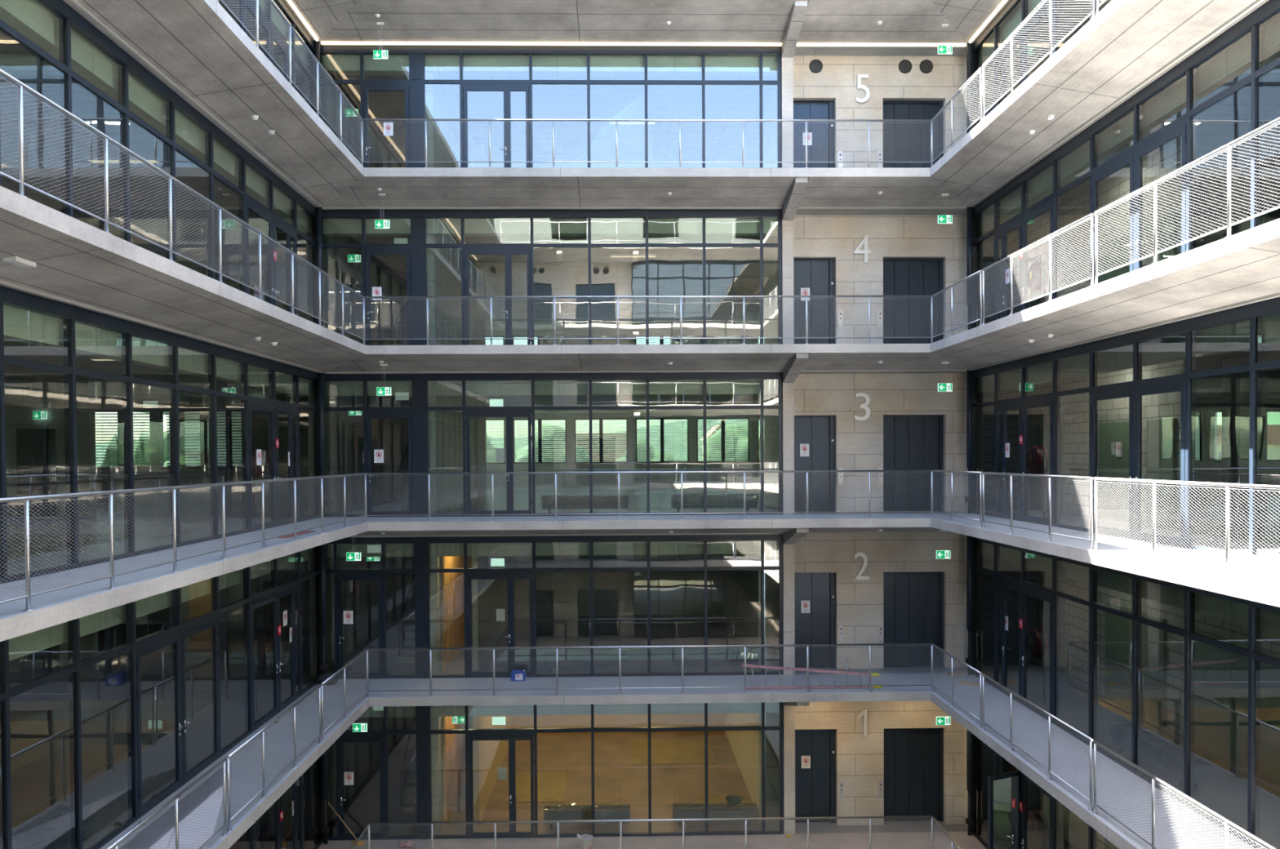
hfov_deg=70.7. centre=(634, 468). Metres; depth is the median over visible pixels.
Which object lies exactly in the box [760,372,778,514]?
window
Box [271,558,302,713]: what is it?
door
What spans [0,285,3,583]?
window
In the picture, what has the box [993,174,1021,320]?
door
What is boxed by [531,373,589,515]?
window
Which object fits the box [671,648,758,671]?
bench
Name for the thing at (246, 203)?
door
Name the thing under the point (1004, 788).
door
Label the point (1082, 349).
window
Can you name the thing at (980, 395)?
wall
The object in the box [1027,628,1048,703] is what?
hose reel
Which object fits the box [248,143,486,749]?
wall
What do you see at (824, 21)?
floor
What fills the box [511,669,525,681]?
canister
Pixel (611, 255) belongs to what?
diffuser
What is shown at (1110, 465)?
door
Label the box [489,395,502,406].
exit sign
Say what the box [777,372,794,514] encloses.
column
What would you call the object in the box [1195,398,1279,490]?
wall
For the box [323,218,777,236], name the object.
window
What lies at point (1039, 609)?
door
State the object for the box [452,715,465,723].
exit sign
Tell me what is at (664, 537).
window
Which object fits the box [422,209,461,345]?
window
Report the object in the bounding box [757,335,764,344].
window
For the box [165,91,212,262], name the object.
window
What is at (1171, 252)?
door
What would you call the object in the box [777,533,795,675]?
column
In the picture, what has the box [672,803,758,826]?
bench
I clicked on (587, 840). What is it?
bucket
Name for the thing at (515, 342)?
window
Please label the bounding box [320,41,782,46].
light strip
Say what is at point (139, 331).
window
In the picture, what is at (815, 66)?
air vent
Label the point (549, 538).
window
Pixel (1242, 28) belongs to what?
window
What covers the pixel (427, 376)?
window
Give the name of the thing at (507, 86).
door
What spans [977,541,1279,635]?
window
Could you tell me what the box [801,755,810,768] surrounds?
notice
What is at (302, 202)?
window
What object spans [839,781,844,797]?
panel
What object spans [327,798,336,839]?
window
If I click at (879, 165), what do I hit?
panel
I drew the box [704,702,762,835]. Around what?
window
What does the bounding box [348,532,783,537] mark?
light strip
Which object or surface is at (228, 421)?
window
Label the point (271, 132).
smoke detector
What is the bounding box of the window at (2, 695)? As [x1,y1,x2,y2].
[0,692,5,701]
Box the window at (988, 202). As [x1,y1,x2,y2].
[972,193,994,328]
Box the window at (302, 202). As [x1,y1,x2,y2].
[290,191,316,315]
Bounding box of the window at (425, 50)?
[421,45,459,167]
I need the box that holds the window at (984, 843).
[972,733,987,848]
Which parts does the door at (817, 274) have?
panel, panel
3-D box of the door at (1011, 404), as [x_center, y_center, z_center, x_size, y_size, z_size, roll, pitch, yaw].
[8.631,-0.652,20.887,0.191,3.614,1.462,0,1,-1]
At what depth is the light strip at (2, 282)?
13.69 m
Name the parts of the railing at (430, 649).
post, post, post, post, post, rail, handrail, post, post, post, post, post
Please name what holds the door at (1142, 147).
on the floor at (75, 260)
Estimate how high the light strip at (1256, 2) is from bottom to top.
0.042 m
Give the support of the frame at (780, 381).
on the floor at (55, 607)
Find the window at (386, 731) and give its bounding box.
[383,706,417,839]
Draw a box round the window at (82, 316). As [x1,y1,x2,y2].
[62,306,132,568]
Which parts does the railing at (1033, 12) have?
post, rail, handrail, post, post, post, handrail, rail, post, post, post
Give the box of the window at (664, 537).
[646,534,704,675]
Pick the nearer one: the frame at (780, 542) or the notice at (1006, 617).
the notice at (1006, 617)
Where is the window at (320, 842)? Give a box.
[297,773,323,848]
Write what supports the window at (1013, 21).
attached to the floor at (824, 21)
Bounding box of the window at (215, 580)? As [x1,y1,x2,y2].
[210,576,250,757]
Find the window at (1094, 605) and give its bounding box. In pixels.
[1088,563,1132,771]
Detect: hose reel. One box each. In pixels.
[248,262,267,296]
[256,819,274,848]
[1027,261,1048,302]
[1027,445,1048,518]
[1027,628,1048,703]
[1027,809,1048,848]
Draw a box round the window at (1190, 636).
[1183,585,1248,843]
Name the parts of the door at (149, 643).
handle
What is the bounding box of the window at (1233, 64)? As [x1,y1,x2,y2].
[977,13,1279,231]
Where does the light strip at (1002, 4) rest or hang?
attached to the floor at (824, 21)
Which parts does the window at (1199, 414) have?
pane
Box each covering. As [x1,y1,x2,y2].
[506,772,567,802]
[631,738,715,764]
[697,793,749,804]
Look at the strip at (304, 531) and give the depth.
17.55 m
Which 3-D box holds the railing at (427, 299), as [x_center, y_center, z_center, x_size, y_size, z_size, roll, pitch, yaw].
[0.341,-3.475,21.104,13.369,1.143,0.084,0,1,-1]
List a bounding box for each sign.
[32,377,47,418]
[273,251,276,261]
[275,439,279,448]
[278,625,280,635]
[280,809,283,821]
[345,78,358,116]
[346,533,360,560]
[347,248,360,262]
[348,396,361,415]
[352,718,367,732]
[366,556,379,560]
[373,22,387,58]
[374,193,389,228]
[376,364,391,395]
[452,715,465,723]
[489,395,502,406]
[490,558,504,566]
[492,715,505,724]
[936,529,950,558]
[936,716,950,724]
[937,24,951,54]
[937,193,952,223]
[937,361,952,391]
[1019,435,1022,444]
[1019,618,1022,628]
[1019,800,1022,811]
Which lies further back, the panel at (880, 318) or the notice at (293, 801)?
the panel at (880, 318)
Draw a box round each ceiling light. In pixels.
[87,157,160,163]
[89,356,115,360]
[609,121,655,124]
[610,253,655,257]
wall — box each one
[4,378,98,671]
[94,395,244,622]
[205,275,239,288]
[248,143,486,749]
[303,53,385,833]
[425,72,478,834]
[441,555,473,827]
[471,555,514,826]
[485,329,764,486]
[513,554,724,728]
[724,554,761,817]
[763,115,982,168]
[764,88,778,796]
[764,250,982,344]
[764,385,982,504]
[764,541,982,636]
[764,712,982,770]
[793,55,964,825]
[964,53,966,136]
[964,213,968,331]
[964,372,968,511]
[964,534,968,669]
[964,727,968,827]
[982,139,1279,848]
[984,0,1111,117]
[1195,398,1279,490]
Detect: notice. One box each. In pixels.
[256,448,261,465]
[283,609,287,626]
[288,451,289,466]
[289,626,292,642]
[292,800,293,816]
[343,610,353,623]
[344,772,353,785]
[372,287,382,300]
[373,449,383,462]
[383,122,393,135]
[800,288,809,300]
[800,444,808,456]
[800,600,809,613]
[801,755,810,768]
[802,132,812,145]
[1004,443,1009,457]
[1004,615,1008,631]
[1005,268,1009,284]
[1115,441,1121,457]
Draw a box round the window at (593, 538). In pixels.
[590,535,648,676]
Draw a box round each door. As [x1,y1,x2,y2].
[16,428,57,516]
[124,600,183,820]
[172,586,220,786]
[235,0,271,62]
[238,150,275,304]
[240,353,277,532]
[243,566,279,733]
[246,798,279,848]
[264,0,295,88]
[266,172,297,315]
[268,361,300,526]
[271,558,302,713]
[273,774,303,848]
[333,537,383,679]
[335,729,384,839]
[360,45,409,167]
[361,209,411,345]
[363,373,413,516]
[459,45,529,168]
[460,209,530,345]
[462,373,532,515]
[463,536,533,677]
[465,705,534,838]
[793,100,834,168]
[793,257,835,343]
[794,415,835,511]
[794,572,835,667]
[795,728,835,822]
[883,100,943,168]
[883,257,943,343]
[883,414,943,511]
[883,571,943,666]
[884,728,943,821]
[986,750,1021,848]
[992,359,1021,520]
[992,541,1021,702]
[993,0,1021,108]
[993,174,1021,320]
[1020,152,1053,311]
[1020,351,1052,525]
[1020,547,1052,722]
[1020,772,1052,848]
[1021,0,1053,84]
[1029,261,1066,307]
[1029,425,1065,513]
[1029,579,1065,676]
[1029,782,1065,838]
[1088,96,1133,285]
[1088,332,1133,538]
[1089,0,1098,20]
[1097,421,1128,522]
[1098,231,1129,283]
[1104,837,1119,848]
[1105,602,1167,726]
[1132,59,1186,271]
[1132,320,1185,547]
[1146,213,1177,266]
[1146,417,1177,528]
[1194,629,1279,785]
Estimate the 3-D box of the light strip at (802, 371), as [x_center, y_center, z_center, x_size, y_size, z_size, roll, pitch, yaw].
[6.220,-2.485,22.849,4.337,0.042,0.060,0,1,-1]
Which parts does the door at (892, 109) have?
panel, panel, panel, panel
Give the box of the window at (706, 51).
[701,46,759,168]
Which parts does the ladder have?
rail, rail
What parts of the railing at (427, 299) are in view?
post, post, post, post, post, rail, handrail, post, post, post, post, post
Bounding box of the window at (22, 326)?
[3,304,311,395]
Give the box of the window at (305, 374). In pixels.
[293,368,319,521]
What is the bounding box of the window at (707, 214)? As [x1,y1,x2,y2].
[702,209,759,344]
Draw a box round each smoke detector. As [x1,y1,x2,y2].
[251,115,258,119]
[253,337,261,341]
[267,129,275,134]
[270,342,277,346]
[1027,339,1035,342]
[1028,129,1035,134]
[1046,115,1054,119]
[1046,333,1053,337]
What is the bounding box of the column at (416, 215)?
[409,209,423,345]
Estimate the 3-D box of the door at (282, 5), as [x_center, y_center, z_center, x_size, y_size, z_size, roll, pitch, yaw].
[-7.948,-8.754,20.331,0.191,3.614,1.462,0,1,-1]
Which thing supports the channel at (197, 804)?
on the floor at (39, 716)
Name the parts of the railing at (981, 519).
post, rail, handrail, post, post, post, rail, handrail, post, post, post, post, handrail, rail, post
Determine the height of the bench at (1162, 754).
0.505 m
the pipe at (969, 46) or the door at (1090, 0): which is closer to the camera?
the door at (1090, 0)
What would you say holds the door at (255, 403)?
on the floor at (55, 607)
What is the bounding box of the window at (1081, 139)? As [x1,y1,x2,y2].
[1052,126,1089,299]
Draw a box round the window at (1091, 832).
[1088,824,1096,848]
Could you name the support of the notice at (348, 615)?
attached to the door at (340, 575)
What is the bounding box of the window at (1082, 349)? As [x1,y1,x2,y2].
[1051,342,1088,532]
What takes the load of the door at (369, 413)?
on the floor at (55, 607)
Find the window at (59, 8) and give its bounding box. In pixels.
[0,0,68,186]
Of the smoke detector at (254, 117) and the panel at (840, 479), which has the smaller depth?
the smoke detector at (254, 117)
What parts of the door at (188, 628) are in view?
handle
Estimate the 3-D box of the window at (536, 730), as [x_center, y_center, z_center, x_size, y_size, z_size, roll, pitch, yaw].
[-1.838,7.574,23.029,1.455,3.614,0.140,0,1,-1]
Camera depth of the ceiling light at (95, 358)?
18.68 m
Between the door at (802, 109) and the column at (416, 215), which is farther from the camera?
the door at (802, 109)
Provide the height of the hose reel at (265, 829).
1.680 m
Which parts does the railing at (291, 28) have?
post, post, handrail, post, post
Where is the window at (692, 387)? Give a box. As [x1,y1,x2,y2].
[324,379,777,396]
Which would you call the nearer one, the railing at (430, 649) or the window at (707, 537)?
the railing at (430, 649)
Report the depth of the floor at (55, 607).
17.83 m
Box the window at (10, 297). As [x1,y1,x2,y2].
[0,285,75,582]
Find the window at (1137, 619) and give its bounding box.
[1131,573,1184,804]
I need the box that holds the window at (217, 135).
[204,123,244,279]
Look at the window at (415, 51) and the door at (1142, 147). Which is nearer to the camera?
the door at (1142, 147)
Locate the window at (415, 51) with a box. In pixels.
[408,45,422,167]
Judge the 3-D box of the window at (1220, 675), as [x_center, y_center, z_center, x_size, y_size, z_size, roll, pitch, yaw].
[10.886,4.214,16.171,0.080,2.200,2.600,0,1,-1]
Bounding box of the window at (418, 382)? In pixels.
[411,373,425,516]
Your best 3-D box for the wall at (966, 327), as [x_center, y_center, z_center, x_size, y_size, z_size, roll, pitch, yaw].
[8.617,-4.789,23.246,0.090,3.614,0.495,0,1,-1]
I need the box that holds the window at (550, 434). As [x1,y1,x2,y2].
[513,418,566,463]
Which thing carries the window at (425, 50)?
on the floor at (197, 45)
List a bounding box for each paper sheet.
[495,448,504,461]
[496,608,505,621]
[497,767,506,779]
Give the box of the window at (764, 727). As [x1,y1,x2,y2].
[760,702,780,834]
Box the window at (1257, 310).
[1248,297,1279,563]
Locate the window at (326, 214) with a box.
[322,209,361,326]
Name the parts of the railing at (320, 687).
handrail, post, rail, post, post, post, handrail, rail, post, post, post, handrail, post, rail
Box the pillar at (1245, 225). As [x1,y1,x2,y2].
[1222,167,1268,238]
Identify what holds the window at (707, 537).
on the floor at (39, 716)
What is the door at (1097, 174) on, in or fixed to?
on the floor at (75, 260)
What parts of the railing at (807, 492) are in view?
post, post, post, post, post, handrail, rail, post, post, post, post, post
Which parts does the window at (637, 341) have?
pane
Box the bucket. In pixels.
[577,833,593,848]
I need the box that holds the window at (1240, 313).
[1184,304,1249,558]
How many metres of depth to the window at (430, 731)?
22.93 m
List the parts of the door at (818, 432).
panel, panel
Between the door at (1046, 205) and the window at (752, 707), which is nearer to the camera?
the door at (1046, 205)
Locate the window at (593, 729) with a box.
[591,704,648,836]
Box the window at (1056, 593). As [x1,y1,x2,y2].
[1051,555,1088,744]
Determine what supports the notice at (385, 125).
attached to the door at (366, 86)
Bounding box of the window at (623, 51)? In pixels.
[586,45,644,168]
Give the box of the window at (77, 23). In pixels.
[58,5,127,217]
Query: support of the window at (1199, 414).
in the wall at (1209, 470)
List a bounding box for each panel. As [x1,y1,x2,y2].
[167,785,222,848]
[838,151,842,168]
[838,310,842,326]
[838,467,843,484]
[839,625,843,641]
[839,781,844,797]
[877,151,882,168]
[878,310,882,326]
[878,467,882,484]
[878,624,882,640]
[878,780,883,797]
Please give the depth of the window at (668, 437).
44.85 m
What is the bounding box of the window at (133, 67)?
[117,53,173,242]
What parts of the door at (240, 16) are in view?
frame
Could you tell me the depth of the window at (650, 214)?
22.83 m
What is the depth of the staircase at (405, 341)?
24.91 m
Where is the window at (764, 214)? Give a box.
[759,209,778,344]
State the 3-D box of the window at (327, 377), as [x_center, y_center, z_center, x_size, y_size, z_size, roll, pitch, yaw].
[-7.385,-0.593,22.803,1.100,3.614,0.140,0,1,-1]
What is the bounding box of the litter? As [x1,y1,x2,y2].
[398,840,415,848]
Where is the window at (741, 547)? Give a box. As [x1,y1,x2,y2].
[326,540,777,557]
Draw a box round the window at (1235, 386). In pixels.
[1221,355,1267,521]
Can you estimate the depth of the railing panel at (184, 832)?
13.75 m
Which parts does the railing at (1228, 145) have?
post, rail, handrail, post, post, post, rail, handrail, post, post, post, post, handrail, rail, post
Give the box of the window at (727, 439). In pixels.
[697,417,749,462]
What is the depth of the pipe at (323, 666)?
22.56 m
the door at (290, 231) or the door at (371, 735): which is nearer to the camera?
the door at (290, 231)
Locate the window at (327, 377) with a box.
[324,373,364,517]
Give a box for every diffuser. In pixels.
[88,160,159,163]
[91,359,115,360]
[610,122,654,124]
[611,255,655,257]
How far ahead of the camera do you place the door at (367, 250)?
22.70 m
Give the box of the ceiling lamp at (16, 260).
[3,256,35,267]
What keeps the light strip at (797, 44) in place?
attached to the floor at (824, 21)
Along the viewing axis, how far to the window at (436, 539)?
22.85 m
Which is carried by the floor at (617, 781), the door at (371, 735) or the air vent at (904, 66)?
the door at (371, 735)
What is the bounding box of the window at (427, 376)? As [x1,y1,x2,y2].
[423,373,463,516]
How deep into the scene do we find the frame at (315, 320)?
22.58 m
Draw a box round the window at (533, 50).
[528,45,586,168]
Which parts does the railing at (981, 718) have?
post, rail, handrail, post, post, post, rail, handrail, post, post, post, rail, post, handrail, post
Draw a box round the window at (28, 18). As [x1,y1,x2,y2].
[0,0,310,231]
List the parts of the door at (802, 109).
panel, panel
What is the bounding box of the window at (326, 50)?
[320,44,359,84]
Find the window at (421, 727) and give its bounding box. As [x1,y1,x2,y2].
[415,706,428,839]
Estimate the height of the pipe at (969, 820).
3.624 m
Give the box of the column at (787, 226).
[777,210,794,344]
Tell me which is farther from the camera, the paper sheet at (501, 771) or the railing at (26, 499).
the paper sheet at (501, 771)
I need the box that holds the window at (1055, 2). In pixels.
[1053,0,1060,54]
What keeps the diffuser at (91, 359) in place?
attached to the ceiling light at (95, 358)
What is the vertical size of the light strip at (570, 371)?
0.042 m
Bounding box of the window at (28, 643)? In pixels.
[8,547,313,661]
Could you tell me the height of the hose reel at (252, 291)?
1.680 m
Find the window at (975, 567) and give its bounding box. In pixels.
[972,536,993,686]
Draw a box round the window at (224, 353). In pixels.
[208,345,248,538]
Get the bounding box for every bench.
[539,335,628,344]
[542,493,628,512]
[542,649,628,671]
[544,804,630,828]
[669,335,758,344]
[670,493,757,511]
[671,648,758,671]
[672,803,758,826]
[1111,721,1210,786]
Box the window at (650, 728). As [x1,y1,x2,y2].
[648,703,705,835]
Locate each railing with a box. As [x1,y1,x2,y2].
[0,69,364,339]
[0,472,365,611]
[106,648,367,848]
[216,0,362,161]
[351,823,368,848]
[360,119,933,168]
[362,295,933,345]
[364,469,933,522]
[365,643,933,697]
[368,815,933,848]
[931,0,1106,162]
[931,117,1279,337]
[931,469,1279,577]
[932,643,1276,848]
[932,816,961,848]
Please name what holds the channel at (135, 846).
on the floor at (39, 716)
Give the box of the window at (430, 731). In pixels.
[426,706,466,839]
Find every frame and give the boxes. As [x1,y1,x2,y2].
[310,51,315,111]
[311,216,318,324]
[313,380,320,517]
[315,545,322,678]
[777,46,781,168]
[777,209,782,344]
[777,372,782,514]
[777,533,782,674]
[778,702,783,834]
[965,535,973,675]
[971,222,977,328]
[971,377,977,513]
[971,540,977,672]
[971,737,977,833]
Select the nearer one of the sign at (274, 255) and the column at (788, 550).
the sign at (274, 255)
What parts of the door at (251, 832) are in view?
frame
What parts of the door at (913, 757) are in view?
panel, panel, panel, panel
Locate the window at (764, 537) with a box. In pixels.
[760,533,779,675]
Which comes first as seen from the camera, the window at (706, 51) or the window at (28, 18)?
the window at (28, 18)
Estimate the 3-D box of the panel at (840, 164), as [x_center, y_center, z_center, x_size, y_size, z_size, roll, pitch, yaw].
[5.315,-8.011,23.375,0.110,0.430,0.022,0,1,-1]
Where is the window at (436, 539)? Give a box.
[425,536,464,678]
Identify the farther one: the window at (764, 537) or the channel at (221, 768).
the window at (764, 537)
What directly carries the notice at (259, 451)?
attached to the door at (255, 403)
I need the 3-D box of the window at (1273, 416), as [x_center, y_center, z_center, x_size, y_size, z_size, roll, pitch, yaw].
[24.235,-1.303,35.583,3.000,2.000,0.080,0,1,-1]
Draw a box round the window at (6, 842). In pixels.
[0,639,76,848]
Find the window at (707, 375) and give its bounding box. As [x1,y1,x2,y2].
[702,372,760,514]
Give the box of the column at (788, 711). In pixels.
[782,702,795,834]
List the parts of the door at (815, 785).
panel, panel, frame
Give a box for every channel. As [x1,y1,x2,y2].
[118,762,231,848]
[122,778,213,848]
[126,765,232,848]
[129,783,211,848]
[133,769,233,848]
[137,787,213,848]
[142,773,235,848]
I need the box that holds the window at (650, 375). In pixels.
[645,372,703,515]
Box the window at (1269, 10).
[1249,0,1279,228]
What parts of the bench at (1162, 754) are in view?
leg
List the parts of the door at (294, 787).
frame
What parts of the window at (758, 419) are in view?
pane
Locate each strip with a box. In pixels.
[0,280,322,373]
[67,0,320,207]
[278,530,314,537]
[286,0,318,41]
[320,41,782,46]
[322,207,782,209]
[324,370,782,373]
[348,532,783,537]
[795,43,966,46]
[798,206,966,208]
[800,369,966,372]
[807,531,955,533]
[968,0,1008,43]
[968,0,1265,207]
[968,292,1279,370]
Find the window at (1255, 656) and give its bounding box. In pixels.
[1247,600,1279,848]
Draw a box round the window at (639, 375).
[588,372,646,515]
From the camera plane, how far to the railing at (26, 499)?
11.60 m
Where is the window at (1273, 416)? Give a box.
[1214,410,1279,461]
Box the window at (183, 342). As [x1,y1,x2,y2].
[168,334,216,546]
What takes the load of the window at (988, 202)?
in the wall at (966, 327)
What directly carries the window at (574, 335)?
in the wall at (693, 465)
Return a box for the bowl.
[724,795,742,804]
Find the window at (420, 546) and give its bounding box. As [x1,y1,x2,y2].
[413,537,426,678]
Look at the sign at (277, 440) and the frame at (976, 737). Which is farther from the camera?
the frame at (976, 737)
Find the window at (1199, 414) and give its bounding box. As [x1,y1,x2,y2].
[1195,410,1203,461]
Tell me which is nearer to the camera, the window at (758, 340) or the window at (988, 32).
the window at (988, 32)
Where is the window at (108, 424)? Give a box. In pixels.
[95,409,150,469]
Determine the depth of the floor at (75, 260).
16.34 m
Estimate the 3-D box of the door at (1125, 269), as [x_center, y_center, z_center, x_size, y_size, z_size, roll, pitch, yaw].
[10.763,-4.047,20.196,0.080,2.200,1.300,0,1,-1]
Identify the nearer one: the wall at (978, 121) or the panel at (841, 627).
the panel at (841, 627)
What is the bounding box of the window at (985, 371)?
[972,365,993,516]
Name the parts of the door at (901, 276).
panel, panel, panel, panel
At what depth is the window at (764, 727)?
23.08 m
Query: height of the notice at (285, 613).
0.330 m
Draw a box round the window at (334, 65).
[321,55,777,76]
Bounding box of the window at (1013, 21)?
[977,0,1042,68]
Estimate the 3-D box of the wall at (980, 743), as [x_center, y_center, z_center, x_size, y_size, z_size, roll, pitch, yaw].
[7.376,7.450,27.858,6.700,3.614,0.200,0,1,-1]
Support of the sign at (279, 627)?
attached to the door at (289, 588)
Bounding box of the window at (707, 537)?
[703,534,761,675]
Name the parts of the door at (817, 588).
panel, panel, frame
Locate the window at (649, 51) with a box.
[644,46,702,168]
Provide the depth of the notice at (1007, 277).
20.82 m
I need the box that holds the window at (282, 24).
[253,0,308,66]
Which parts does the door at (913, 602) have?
panel, panel, panel, panel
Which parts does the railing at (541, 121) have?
post, post, post, post, post, rail, handrail, post, post, post, post, post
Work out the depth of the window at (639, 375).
22.86 m
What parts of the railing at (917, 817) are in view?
post, post, post, post, post, handrail, post, post, post, post, post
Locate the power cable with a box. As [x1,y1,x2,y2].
[756,394,759,511]
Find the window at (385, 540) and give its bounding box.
[382,537,415,678]
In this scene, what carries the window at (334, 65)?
attached to the floor at (824, 21)
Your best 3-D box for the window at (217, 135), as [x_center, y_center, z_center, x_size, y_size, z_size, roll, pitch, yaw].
[-7.896,-4.611,17.474,0.140,3.614,1.459,0,1,-1]
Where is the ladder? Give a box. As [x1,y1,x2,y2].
[742,663,881,688]
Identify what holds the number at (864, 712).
attached to the wall at (859, 444)
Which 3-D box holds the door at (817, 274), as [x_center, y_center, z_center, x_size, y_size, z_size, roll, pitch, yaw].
[4.664,-4.234,23.660,1.115,2.535,0.160,0,1,-1]
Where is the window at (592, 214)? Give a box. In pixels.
[587,209,645,344]
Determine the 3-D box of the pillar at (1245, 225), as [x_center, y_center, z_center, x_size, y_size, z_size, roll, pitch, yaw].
[13.503,-4.766,19.986,0.600,3.614,0.600,0,1,-1]
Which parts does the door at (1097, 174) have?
handle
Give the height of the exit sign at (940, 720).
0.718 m
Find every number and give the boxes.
[853,235,870,262]
[853,552,869,579]
[854,392,870,420]
[855,74,870,102]
[857,708,866,736]
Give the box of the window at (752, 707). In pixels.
[359,702,778,717]
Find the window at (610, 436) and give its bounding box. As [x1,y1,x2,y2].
[574,418,627,462]
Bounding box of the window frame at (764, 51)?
[759,46,777,168]
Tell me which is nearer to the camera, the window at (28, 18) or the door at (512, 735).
the window at (28, 18)
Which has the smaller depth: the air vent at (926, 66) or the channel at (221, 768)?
the channel at (221, 768)
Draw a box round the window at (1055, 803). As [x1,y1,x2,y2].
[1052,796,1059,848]
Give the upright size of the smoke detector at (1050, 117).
0.080 m
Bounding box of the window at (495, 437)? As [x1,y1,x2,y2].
[485,418,505,463]
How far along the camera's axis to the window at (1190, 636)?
14.30 m
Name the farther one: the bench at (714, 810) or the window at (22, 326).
the bench at (714, 810)
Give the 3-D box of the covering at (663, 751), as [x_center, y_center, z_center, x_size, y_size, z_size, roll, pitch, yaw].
[1.204,9.245,29.570,2.600,0.018,2.400,0,1,-1]
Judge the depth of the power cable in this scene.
23.17 m
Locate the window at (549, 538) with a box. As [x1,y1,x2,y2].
[532,535,591,676]
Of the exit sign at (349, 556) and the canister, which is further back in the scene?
the canister
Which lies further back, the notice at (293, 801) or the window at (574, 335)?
the window at (574, 335)
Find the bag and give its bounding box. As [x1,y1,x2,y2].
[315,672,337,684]
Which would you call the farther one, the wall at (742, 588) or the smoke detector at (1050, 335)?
the wall at (742, 588)
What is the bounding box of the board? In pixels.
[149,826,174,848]
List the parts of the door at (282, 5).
frame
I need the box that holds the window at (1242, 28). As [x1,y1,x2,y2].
[1185,14,1251,251]
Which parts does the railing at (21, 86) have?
post, post, post, rail, post, post, post, post, post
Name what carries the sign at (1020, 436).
attached to the door at (1045, 399)
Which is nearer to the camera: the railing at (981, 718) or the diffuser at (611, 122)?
the railing at (981, 718)
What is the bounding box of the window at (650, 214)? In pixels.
[644,209,702,344]
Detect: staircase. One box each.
[395,302,407,345]
[396,445,408,511]
[398,573,415,662]
[400,716,416,813]
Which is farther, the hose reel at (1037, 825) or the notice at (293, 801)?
the notice at (293, 801)
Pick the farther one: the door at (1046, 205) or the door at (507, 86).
the door at (507, 86)
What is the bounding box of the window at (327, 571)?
[325,541,333,672]
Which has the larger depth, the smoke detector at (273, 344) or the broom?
the broom
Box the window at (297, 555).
[294,551,319,695]
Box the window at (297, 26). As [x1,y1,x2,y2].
[289,15,315,89]
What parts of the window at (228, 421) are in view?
pane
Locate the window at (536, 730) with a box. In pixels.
[533,704,591,837]
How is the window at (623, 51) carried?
on the floor at (197, 45)
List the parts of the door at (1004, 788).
frame, pane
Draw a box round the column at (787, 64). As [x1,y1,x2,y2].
[776,48,793,168]
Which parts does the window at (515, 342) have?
pane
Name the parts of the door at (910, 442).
panel, panel, panel, panel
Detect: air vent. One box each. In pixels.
[808,59,822,73]
[898,59,911,73]
[919,59,933,73]
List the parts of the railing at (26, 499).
post, post, post, rail, handrail, post, post, post, post, post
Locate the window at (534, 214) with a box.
[529,209,587,344]
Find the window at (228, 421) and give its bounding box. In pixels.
[207,409,241,468]
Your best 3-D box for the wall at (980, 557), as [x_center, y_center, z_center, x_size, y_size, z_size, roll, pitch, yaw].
[7.354,3.351,27.796,6.700,3.614,0.200,0,1,-1]
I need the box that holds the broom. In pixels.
[327,801,364,845]
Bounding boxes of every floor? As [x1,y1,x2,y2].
[0,0,1279,330]
[0,186,1279,413]
[0,484,1279,641]
[8,569,1279,848]
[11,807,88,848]
[218,0,1107,168]
[228,730,1076,848]
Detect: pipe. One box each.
[314,40,320,118]
[315,206,323,325]
[317,372,326,517]
[320,543,328,674]
[321,748,329,844]
[965,369,973,513]
[965,728,973,835]
[966,42,973,133]
[966,206,972,329]
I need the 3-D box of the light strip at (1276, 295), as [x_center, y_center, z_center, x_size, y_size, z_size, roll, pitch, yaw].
[8.659,-2.312,10.527,0.060,0.042,24.393,0,1,-1]
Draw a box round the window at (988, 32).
[972,20,994,128]
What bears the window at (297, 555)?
on the floor at (39, 716)
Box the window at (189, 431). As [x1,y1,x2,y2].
[160,409,200,468]
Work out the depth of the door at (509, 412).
22.82 m
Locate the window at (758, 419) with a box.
[757,417,759,462]
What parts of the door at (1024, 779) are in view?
frame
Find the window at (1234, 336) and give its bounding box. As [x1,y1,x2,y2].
[977,312,1279,392]
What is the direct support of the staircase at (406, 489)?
on the floor at (55, 607)
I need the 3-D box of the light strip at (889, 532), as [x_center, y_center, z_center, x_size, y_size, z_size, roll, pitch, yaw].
[6.243,1.614,22.910,4.337,0.042,0.060,0,1,-1]
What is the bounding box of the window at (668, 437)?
[635,417,688,462]
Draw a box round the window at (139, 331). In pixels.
[121,321,178,556]
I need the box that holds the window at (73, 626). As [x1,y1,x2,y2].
[67,617,136,848]
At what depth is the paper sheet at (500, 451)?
22.88 m

